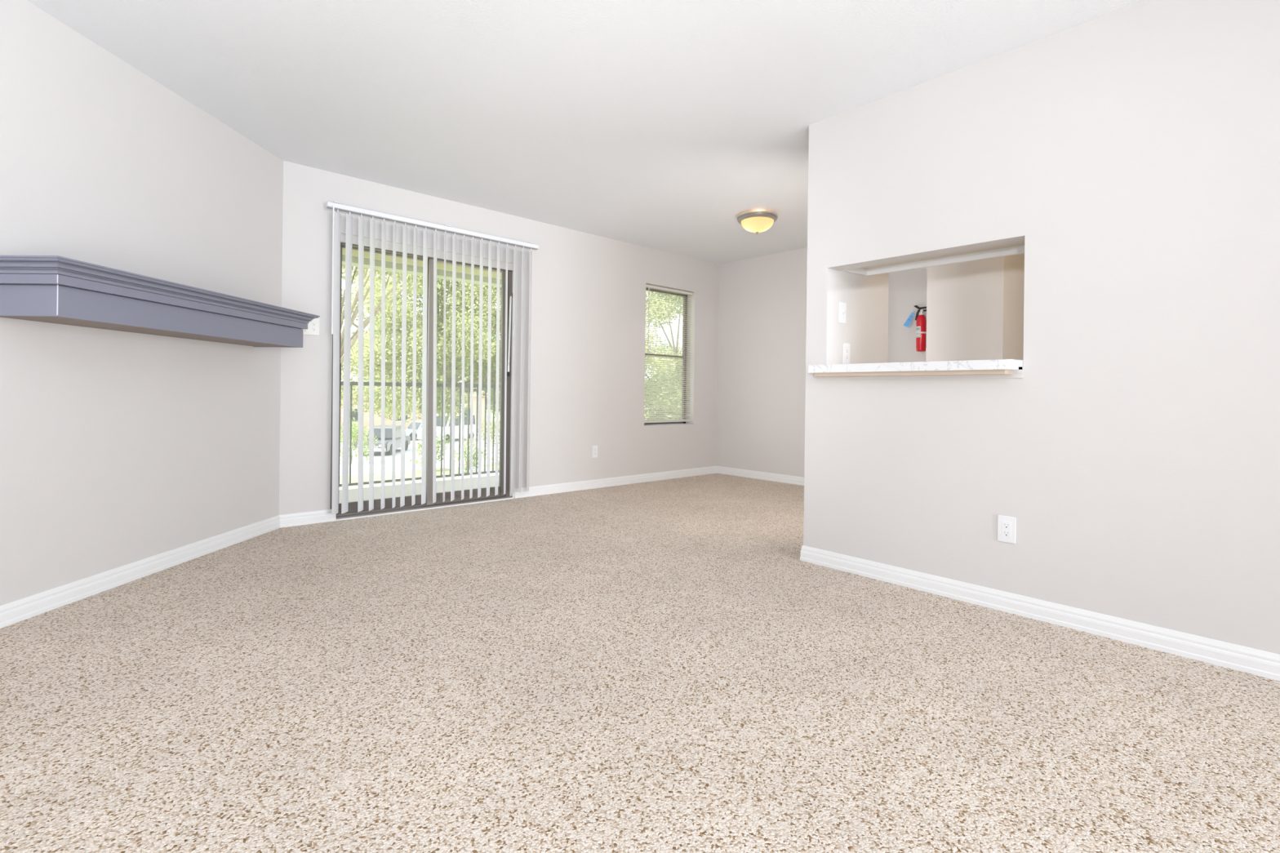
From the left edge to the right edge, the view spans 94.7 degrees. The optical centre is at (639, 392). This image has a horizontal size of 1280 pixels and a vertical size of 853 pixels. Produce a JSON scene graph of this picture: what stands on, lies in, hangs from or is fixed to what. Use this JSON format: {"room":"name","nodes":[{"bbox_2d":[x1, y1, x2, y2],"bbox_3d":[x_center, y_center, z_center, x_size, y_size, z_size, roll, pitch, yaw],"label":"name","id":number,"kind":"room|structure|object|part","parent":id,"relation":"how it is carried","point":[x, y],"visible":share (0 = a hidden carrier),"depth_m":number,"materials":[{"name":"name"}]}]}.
{"room":"empty living room","nodes":[
{"label":"empty living room","id":0,"kind":"room"},
{"bbox_2d":[0,0,283,605],"bbox_3d":[-2.572,-0.325,-0.405,0.150,2.440,8.650,1,0,1],"label":"wall","id":1,"kind":"structure","parent":0,"point":[117,448],"depth_m":2.74,"materials":[{"name":"white paint"}]},
{"bbox_2d":[0,515,279,628],"bbox_3d":[-2.503,0.854,-0.329,0.014,0.084,8.505,1,0,1],"label":"baseboard","id":2,"kind":"structure","parent":1,"relation":"attached to","point":[32,606],"depth_m":2.75,"materials":[{"name":"white paint"}]},
{"bbox_2d":[0,255,319,347],"bbox_3d":[-2.227,-0.386,2.910,0.366,0.208,1.637,1,0,1],"label":"mantel shelf","id":3,"kind":"object","parent":1,"relation":"attached to","point":[51,289],"visible":1,"depth_m":2.47,"materials":[{"name":"grey wood"}]},
{"bbox_2d":[338,473,498,503],"bbox_3d":[-2.408,1.047,5.221,4.650,0.200,1.642,1,0,-42],"label":"floor","id":4,"kind":"structure","parent":0,"point":[353,491],"depth_m":5.89,"materials":[{"name":"concrete"}]},
{"bbox_2d":[338,381,500,487],"bbox_3d":[-2.861,0.416,5.709,4.620,1.050,0.044,1,0,-42],"label":"balcony railing","id":5,"kind":"object","parent":4,"relation":"on","point":[352,383],"visible":0.16,"depth_m":6.43,"materials":[{"name":"grey metal"}]},
{"bbox_3d":[-2.867,0.895,5.709,4.620,0.024,0.028,1,0,-42],"label":"rail","id":6,"kind":"part","parent":5,"relation":"part of","materials":[{"name":"grey metal"}]},
{"bbox_3d":[-2.854,-0.090,5.709,4.620,0.038,0.040,1,0,-42],"label":"rail","id":7,"kind":"part","parent":5,"relation":"part of","materials":[{"name":"grey metal"}]},
{"bbox_2d":[279,160,719,515],"bbox_3d":[-0.880,-0.303,5.379,4.995,2.440,0.150,1,0,-42],"label":"wall","id":8,"kind":"structure","parent":0,"point":[588,331],"depth_m":5.35,"materials":[{"name":"white paint"}]},
{"bbox_2d":[279,509,336,528],"bbox_3d":[-2.268,0.857,4.028,0.347,0.084,0.014,1,0,-42],"label":"baseboard","id":9,"kind":"structure","parent":8,"relation":"attached to","point":[320,516],"depth_m":4.02,"materials":[{"name":"white paint"}]},
{"bbox_2d":[302,318,319,335],"bbox_3d":[-2.251,-0.455,4.022,0.116,0.118,0.022,1,0,-42],"label":"plate","id":10,"kind":"object","parent":8,"relation":"attached to","point":[313,326],"visible":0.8,"depth_m":4.04,"materials":[{"name":"white plastic"}]},
{"bbox_2d":[311,320,316,331],"bbox_3d":[-2.238,-0.455,4.043,0.034,0.068,0.008,1,0,-42],"label":"receptacle","id":11,"kind":"object","parent":10,"relation":"attached to","point":[313,323],"depth_m":4.04,"materials":[{"name":"grey plastic"}]},
{"bbox_2d":[329,232,513,519],"bbox_3d":[-1.681,-0.109,4.671,1.437,2.030,0.179,1,0,-42],"label":"door","id":12,"kind":"structure","parent":8,"relation":"in","point":[352,512],"depth_m":4.64,"materials":[{"name":"brown metal"}]},
{"bbox_3d":[-2.184,-0.092,4.241,0.045,1.935,0.030,1,0,-42],"label":"fixed panel","id":13,"kind":"part","parent":12,"relation":"part of","materials":[{"name":"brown metal"}]},
{"bbox_3d":[-2.153,-0.110,4.227,0.012,0.229,0.033,1,0,-42],"label":"pull handle","id":14,"kind":"part","parent":12,"relation":"part of","materials":[{"name":"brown metal"}]},
{"bbox_3d":[-1.953,0.841,4.460,0.610,0.075,0.024,1,0,-42],"label":"rail","id":15,"kind":"part","parent":12,"relation":"part of","materials":[{"name":"brown metal"}]},
{"bbox_3d":[-1.928,-1.049,4.460,0.610,0.013,0.024,1,0,-42],"label":"rail","id":16,"kind":"part","parent":12,"relation":"part of","materials":[{"name":"grey"}]},
{"bbox_3d":[-1.647,-0.085,4.647,0.055,1.935,0.030,1,0,-42],"label":"sliding panel","id":17,"kind":"part","parent":12,"relation":"part of","materials":[{"name":"grey"}]},
{"bbox_3d":[-1.421,0.843,4.862,0.586,0.085,0.024,1,0,-42],"label":"rail","id":18,"kind":"part","parent":12,"relation":"part of","materials":[{"name":"brown metal"}]},
{"bbox_3d":[-1.397,-1.042,4.862,0.586,0.013,0.024,1,0,-42],"label":"rail","id":19,"kind":"part","parent":12,"relation":"part of","materials":[{"name":"grey"}]},
{"bbox_3d":[-1.409,-0.118,4.862,0.586,1.837,0.006,1,0,-42],"label":"pane","id":20,"kind":"part","parent":12,"relation":"part of","materials":[{"name":"clear glass"}]},
{"bbox_2d":[506,292,512,376],"bbox_3d":[-1.121,-0.501,5.074,0.044,0.720,0.028,1,0,-42],"label":"bar","id":21,"kind":"object","parent":12,"relation":"attached to","point":[510,295],"visible":1,"depth_m":5.07,"materials":[{"name":"white paint"}]},
{"bbox_2d":[335,497,513,520],"bbox_3d":[-1.625,0.902,4.617,1.407,0.010,0.042,1,0,-42],"label":"trim","id":22,"kind":"structure","parent":8,"relation":"attached to","point":[438,507],"depth_m":4.54,"materials":[{"name":"white paint"}]},
{"bbox_2d":[325,201,538,515],"bbox_3d":[-1.540,-0.230,4.597,1.675,2.150,0.126,1,0,-42],"label":"vertical blind","id":23,"kind":"object","parent":8,"relation":"attached to","point":[335,289],"visible":1,"depth_m":4.41,"materials":[{"name":"white plastic"}]},
{"bbox_2d":[591,445,597,457],"bbox_3d":[-0.435,0.569,5.685,0.066,0.116,0.008,1,0,-42],"label":"wall outlet","id":24,"kind":"object","parent":8,"relation":"attached to","point":[594,448],"visible":1,"depth_m":5.68,"materials":[{"name":"white plastic"}]},
{"bbox_2d":[593,448,596,455],"bbox_3d":[-0.435,0.569,5.685,0.034,0.068,0.008,1,0,-42],"label":"receptacle","id":25,"kind":"object","parent":24,"relation":"attached to","point":[594,449],"depth_m":5.68,"materials":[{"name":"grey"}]},
{"bbox_2d":[514,466,716,498],"bbox_3d":[-0.091,0.885,5.995,2.676,0.084,0.014,1,0,-42],"label":"baseboard","id":26,"kind":"structure","parent":8,"relation":"attached to","point":[624,480],"depth_m":5.80,"materials":[{"name":"white paint"}]},
{"bbox_2d":[644,287,693,426],"bbox_3d":[0.281,-0.394,6.429,0.754,1.487,0.146,1,0,-42],"label":"window","id":27,"kind":"structure","parent":8,"relation":"in","point":[646,288],"depth_m":6.68,"materials":[{"name":"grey metal"}]},
{"bbox_3d":[0.233,0.327,6.471,0.754,0.045,0.032,1,0,-42],"label":"frame rail","id":28,"kind":"part","parent":27,"relation":"part of","materials":[{"name":"brown metal"}]},
{"bbox_3d":[0.245,-0.403,6.465,0.666,0.024,0.036,1,0,-42],"label":"meeting rail","id":29,"kind":"part","parent":27,"relation":"part of","materials":[{"name":"brown metal"}]},
{"bbox_3d":[0.252,-1.115,6.471,0.754,0.045,0.032,1,0,-42],"label":"frame rail","id":30,"kind":"part","parent":27,"relation":"part of","materials":[{"name":"brown metal"}]},
{"bbox_2d":[644,284,693,422],"bbox_3d":[0.306,-0.404,6.395,0.738,1.448,0.040,1,0,-42],"label":"mini blind","id":31,"kind":"object","parent":27,"relation":"attached to","point":[649,286],"visible":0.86,"depth_m":6.38,"materials":[{"name":"white plastic"}]},
{"bbox_3d":[0.090,-0.401,6.207,0.002,1.420,0.029,1,0,-42],"label":"ladder cord","id":32,"kind":"part","parent":31,"relation":"part of","materials":[{"name":"white fabric"}]},
{"bbox_3d":[0.295,0.311,6.400,0.734,0.018,0.024,1,0,-42],"label":"rail","id":33,"kind":"part","parent":31,"relation":"part of","materials":[{"name":"white plastic"}]},
{"bbox_3d":[0.302,-0.398,6.398,0.002,1.420,0.029,1,0,-42],"label":"ladder cord","id":34,"kind":"part","parent":31,"relation":"part of","materials":[{"name":"white fabric"}]},
{"bbox_3d":[0.506,-0.395,6.582,0.002,1.420,0.029,1,0,-42],"label":"ladder cord","id":35,"kind":"part","parent":31,"relation":"part of","materials":[{"name":"white fabric"}]},
{"bbox_3d":[0.282,0.347,6.417,0.754,0.006,0.114,1,0,-42],"label":"sill","id":36,"kind":"part","parent":27,"relation":"part of","materials":[{"name":"grey"}]},
{"bbox_2d":[26,0,1145,264],"bbox_3d":[0.981,-1.574,-0.845,10.705,0.150,11.858,1,0,-42],"label":"ceiling","id":37,"kind":"structure","parent":0,"point":[654,124],"depth_m":2.87,"materials":[{"name":"white paint"}]},
{"bbox_2d":[737,211,777,234],"bbox_3d":[0.983,-1.413,4.943,0.336,0.173,0.336,1,0,-42],"label":"ceiling light","id":38,"kind":"object","parent":37,"relation":"attached to","point":[757,222],"visible":1,"depth_m":4.85,"materials":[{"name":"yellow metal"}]},
{"bbox_2d":[0,473,1279,852],"bbox_3d":[0.947,1.001,-0.845,10.705,0.120,11.858,1,0,-42],"label":"floor","id":39,"kind":"structure","parent":0,"point":[660,666],"depth_m":1.75,"materials":[{"name":"carpet"}]},
{"bbox_2d":[716,247,927,477],"bbox_3d":[4.825,-0.229,2.678,0.150,2.440,11.508,1,0,-42],"label":"wall","id":40,"kind":"structure","parent":0,"point":[762,303],"depth_m":6.35,"materials":[{"name":"white paint"}]},
{"bbox_2d":[716,466,804,485],"bbox_3d":[2.068,0.913,5.591,0.014,0.084,3.508,1,0,-42],"label":"baseboard","id":41,"kind":"structure","parent":40,"relation":"attached to","point":[784,478],"depth_m":6.41,"materials":[{"name":"white paint"}]},
{"bbox_2d":[913,305,926,351],"bbox_3d":[2.450,-0.559,5.116,0.112,0.404,0.102,1,0,-6],"label":"fire extinguisher","id":42,"kind":"object","parent":40,"relation":"attached to","point":[921,323],"visible":0.96,"depth_m":5.08,"materials":[{"name":"red metal"}]},
{"bbox_2d":[902,311,914,327],"bbox_3d":[2.364,-0.646,5.174,0.106,0.152,0.013,1,0,41],"label":"tag","id":43,"kind":"object","parent":42,"relation":"hanging from","point":[907,323],"visible":1,"depth_m":5.17,"materials":[{"name":"blue"}]},
{"bbox_3d":[2.436,-0.743,5.113,0.018,0.037,0.114,1,0,-42],"label":"lever","id":44,"kind":"part","parent":42,"relation":"part of","materials":[{"name":"black plastic"}]},
{"bbox_2d":[837,271,888,364],"bbox_3d":[1.287,-0.275,3.540,0.604,2.440,0.128,1,0,-42],"label":"wall partition","id":45,"kind":"structure","parent":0,"point":[865,328],"depth_m":3.49,"materials":[{"name":"white paint"}]},
{"bbox_2d":[838,301,846,324],"bbox_3d":[1.142,-0.449,3.309,0.074,0.118,0.017,1,0,-42],"label":"light switch","id":46,"kind":"object","parent":45,"relation":"attached to","point":[842,306],"visible":1,"depth_m":3.30,"materials":[{"name":"white plastic"}]},
{"bbox_2d":[842,342,850,364],"bbox_3d":[1.173,-0.222,3.346,0.074,0.118,0.008,1,0,-42],"label":"wall outlet","id":47,"kind":"object","parent":45,"relation":"attached to","point":[846,353],"visible":0.98,"depth_m":3.34,"materials":[{"name":"white plastic"}]},
{"bbox_2d":[845,347,848,359],"bbox_3d":[1.173,-0.222,3.346,0.034,0.068,0.008,1,0,-42],"label":"receptacle","id":48,"kind":"object","parent":47,"relation":"attached to","point":[846,348],"depth_m":3.35,"materials":[{"name":"white plastic"}]},
{"bbox_2d":[925,253,1024,361],"bbox_3d":[2.475,-0.260,4.350,0.500,2.440,0.504,1,0,-42],"label":"wall","id":49,"kind":"structure","parent":0,"point":[975,308],"depth_m":4.16,"materials":[{"name":"white paint"}]},
{"bbox_2d":[803,0,1279,654],"bbox_3d":[3.936,-0.241,0.069,0.120,2.440,8.830,1,0,-42],"label":"wall","id":50,"kind":"structure","parent":0,"point":[1132,152],"depth_m":2.35,"materials":[{"name":"white paint"}]},
{"bbox_2d":[808,359,1022,379],"bbox_3d":[1.326,-0.106,2.909,0.223,0.078,0.996,1,0,-42],"label":"countertop","id":51,"kind":"structure","parent":50,"relation":"on","point":[997,368],"depth_m":2.77,"materials":[{"name":"white stone"}]},
{"bbox_2d":[841,241,1024,275],"bbox_3d":[1.716,-1.077,2.852,0.300,0.805,1.450,1,0,-42],"label":"upper cabinet","id":52,"kind":"object","parent":50,"relation":"attached to","point":[1015,248],"visible":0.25,"depth_m":3.14,"materials":[{"name":"beige"}]},
{"bbox_3d":[1.224,-0.705,3.377,0.281,0.047,0.019,1,0,-42],"label":"panel","id":53,"kind":"part","parent":52,"relation":"part of","materials":[{"name":"white paint"}]},
{"bbox_2d":[997,515,1016,543],"bbox_3d":[1.591,0.592,2.556,0.008,0.114,0.070,1,0,-42],"label":"wall outlet","id":54,"kind":"object","parent":50,"relation":"attached to","point":[1006,525],"visible":1,"depth_m":2.55,"materials":[{"name":"white plastic"}]},
{"bbox_2d":[1001,520,1011,537],"bbox_3d":[1.591,0.592,2.556,0.008,0.068,0.034,1,0,-42],"label":"receptacle","id":55,"kind":"object","parent":54,"relation":"attached to","point":[1006,525],"depth_m":2.55,"materials":[{"name":"white plastic"}]},
{"bbox_2d":[800,545,1279,680],"bbox_3d":[4.135,0.940,0.272,0.738,0.084,8.843,1,0,-42],"label":"baseboard","id":56,"kind":"structure","parent":50,"relation":"attached to","point":[1223,654],"depth_m":2.38,"materials":[{"name":"white paint"}]},
{"label":"outside","id":57,"kind":"structure","parent":0,"visible":0},
{"bbox_2d":[338,409,675,488],"bbox_3d":[-20.898,3.807,60.353,130.000,0.300,102.492,1,0,-42],"label":"ground","id":58,"kind":"structure","parent":57,"point":[388,476],"depth_m":26.86,"materials":[{"name":"grey concrete"}]},
{"bbox_2d":[340,417,367,449],"bbox_3d":[-18.515,2.759,37.811,2.609,2.388,2.460,1,0,30],"label":"shrub","id":59,"kind":"object","parent":58,"relation":"on","point":[365,426],"visible":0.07,"depth_m":37.66,"materials":[{"name":"green plant"}]},
{"bbox_2d":[340,418,377,463],"bbox_3d":[-15.047,2.565,30.820,2.731,2.405,2.163,1,0,-42],"label":"shrub","id":60,"kind":"object","parent":58,"relation":"on","point":[353,438],"visible":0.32,"depth_m":30.81,"materials":[{"name":"green plant"}]},
{"bbox_3d":[-14.840,2.816,30.610,0.795,1.908,0.056,1,0,41],"label":"stem","id":61,"kind":"part","parent":60,"relation":"part of","materials":[{"name":"green wood"}]},
{"bbox_2d":[350,315,418,382],"bbox_3d":[-26.649,-2.426,64.618,10.576,12.202,8.618,1,0,-42],"label":"oak tree","id":62,"kind":"object","parent":58,"relation":"on","point":[368,329],"visible":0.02,"depth_m":61.70,"materials":[{"name":"green plant"}]},
{"bbox_2d":[340,264,440,364],"bbox_3d":[-6.063,-0.809,14.073,3.672,9.451,3.152,1,0,-42],"label":"oak tree","id":63,"kind":"object","parent":58,"relation":"on","point":[353,338],"visible":0.05,"depth_m":13.63,"materials":[{"name":"green plant"}]},
{"bbox_2d":[340,386,487,435],"bbox_3d":[-23.719,1.521,50.830,21.800,4.200,3.800,1,0,-42],"label":"building","id":64,"kind":"structure","parent":58,"relation":"on","point":[377,420],"depth_m":50.37,"materials":[{"name":"beige paint"}]},
{"bbox_3d":[-23.837,1.869,48.718,1.200,1.100,0.020,1,0,-42],"label":"pane","id":65,"kind":"part","parent":64,"relation":"part of","materials":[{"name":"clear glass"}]},
{"bbox_3d":[-20.870,1.908,51.401,1.200,1.100,0.020,1,0,-42],"label":"pane","id":66,"kind":"part","parent":64,"relation":"part of","materials":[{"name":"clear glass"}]},
{"bbox_2d":[340,269,501,422],"bbox_3d":[-6.293,-1.659,19.521,9.614,11.193,6.116,1,0,-42],"label":"oak tree","id":67,"kind":"object","parent":58,"relation":"on","point":[388,307],"visible":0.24,"depth_m":17.57,"materials":[{"name":"green plant"}]},
{"bbox_2d":[408,434,449,471],"bbox_3d":[-9.979,2.825,28.469,1.767,2.015,1.832,1,0,7],"label":"shrub","id":68,"kind":"object","parent":58,"relation":"on","point":[438,446],"visible":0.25,"depth_m":28.42,"materials":[{"name":"green plant"}]},
{"bbox_2d":[460,429,461,476],"bbox_3d":[-7.090,2.380,23.260,0.025,1.836,0.080,1,0,-42],"label":"sign","id":69,"kind":"object","parent":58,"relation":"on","point":[460,429],"depth_m":23.28,"materials":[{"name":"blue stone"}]},
{"bbox_3d":[-7.042,2.122,23.301,0.080,3.470,0.080,1,0,-42],"label":"post","id":70,"kind":"part","parent":69,"relation":"part of","materials":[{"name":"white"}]},
{"bbox_2d":[461,403,470,419],"bbox_3d":[-6.933,0.744,23.383,0.353,0.619,0.080,1,0,-42],"label":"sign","id":71,"kind":"object","parent":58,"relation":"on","point":[466,415],"depth_m":23.41,"materials":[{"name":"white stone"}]},
{"bbox_3d":[-6.854,0.829,23.455,0.300,0.460,0.020,1,0,-42],"label":"panel","id":72,"kind":"part","parent":71,"relation":"part of","materials":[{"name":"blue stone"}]},
{"bbox_2d":[454,438,486,473],"bbox_3d":[-8.095,2.983,27.779,1.819,1.779,1.191,1,0,-42],"label":"shrub","id":73,"kind":"object","parent":58,"relation":"on","point":[473,444],"visible":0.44,"depth_m":27.67,"materials":[{"name":"green plant"}]},
{"bbox_2d":[464,322,500,410],"bbox_3d":[-16.876,-2.424,73.680,11.429,12.390,8.876,1,0,-42],"label":"oak tree","id":74,"kind":"object","parent":58,"relation":"on","point":[493,335],"visible":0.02,"depth_m":69.62,"materials":[{"name":"green plant"}]},
{"bbox_2d":[474,417,499,470],"bbox_3d":[-6.747,2.496,29.652,3.122,2.943,2.510,1,0,-42],"label":"shrub","id":75,"kind":"object","parent":58,"relation":"on","point":[482,431],"visible":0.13,"depth_m":29.27,"materials":[{"name":"green plant"}]},
{"bbox_2d":[644,342,677,404],"bbox_3d":[3.958,-1.867,92.318,10.437,11.880,9.115,1,0,-42],"label":"bush","id":76,"kind":"object","parent":58,"relation":"on","point":[663,342],"visible":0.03,"depth_m":91.01,"materials":[{"name":"green plant"}]},
{"bbox_2d":[644,290,682,421],"bbox_3d":[2.417,-1.468,26.112,10.396,11.000,6.199,1,0,-42],"label":"oak tree","id":77,"kind":"object","parent":58,"relation":"on","point":[646,291],"visible":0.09,"depth_m":23.76,"materials":[{"name":"green plant"}]},
{"bbox_3d":[-2.374,-1.528,5.222,4.650,0.250,1.642,1,0,-42],"label":"ceiling","id":78,"kind":"structure","parent":0,"visible":0},
{"bbox_2d":[342,254,501,287],"bbox_3d":[-2.853,-1.334,5.749,4.650,0.150,0.180,1,0,-42],"label":"trim","id":79,"kind":"structure","parent":78,"relation":"attached to","point":[388,265],"depth_m":6.14,"materials":[{"name":"grey paint"}]},
{"bbox_2d":[342,248,502,279],"bbox_3d":[-2.779,-1.364,5.667,4.650,0.088,0.040,1,0,-42],"label":"trim","id":80,"kind":"structure","parent":78,"relation":"attached to","point":[354,253],"depth_m":6.11,"materials":[{"name":"beige paint"}]},
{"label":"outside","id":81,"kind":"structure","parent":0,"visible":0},
{"bbox_2d":[339,432,499,476],"bbox_3d":[-7.853,3.817,45.920,70.000,0.020,21.400,1,0,-42],"label":"parking lot","id":82,"kind":"structure","parent":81,"point":[408,454],"depth_m":32.77,"materials":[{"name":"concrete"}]},
{"bbox_2d":[355,425,410,454],"bbox_3d":[-15.788,2.894,36.415,1.820,1.620,4.460,1,0,-4],"label":"car","id":83,"kind":"object","parent":82,"relation":"on","point":[377,428],"visible":0.45,"depth_m":35.73,"materials":[{"name":"grey paint"}]},
{"bbox_2d":[405,420,422,440],"bbox_3d":[-17.236,2.960,46.724,1.770,1.450,4.460,1,0,38],"label":"car","id":84,"kind":"object","parent":82,"relation":"on","point":[418,424],"visible":0.11,"depth_m":45.73,"materials":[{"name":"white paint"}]},
{"bbox_2d":[417,413,478,442],"bbox_3d":[-14.738,2.692,45.461,1.970,2.050,5.060,1,0,18],"label":"van","id":85,"kind":"object","parent":82,"relation":"on","point":[438,420],"visible":0.38,"depth_m":44.44,"materials":[{"name":"white paint"}]},
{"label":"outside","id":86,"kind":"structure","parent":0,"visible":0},
{"bbox_2d":[444,464,498,475],"bbox_3d":[-2.575,3.880,22.182,1.798,0.030,21.209,1,0,-39],"label":"walkway","id":87,"kind":"structure","parent":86,"point":[455,467],"depth_m":29.07,"materials":[{"name":"concrete"}]}
]}

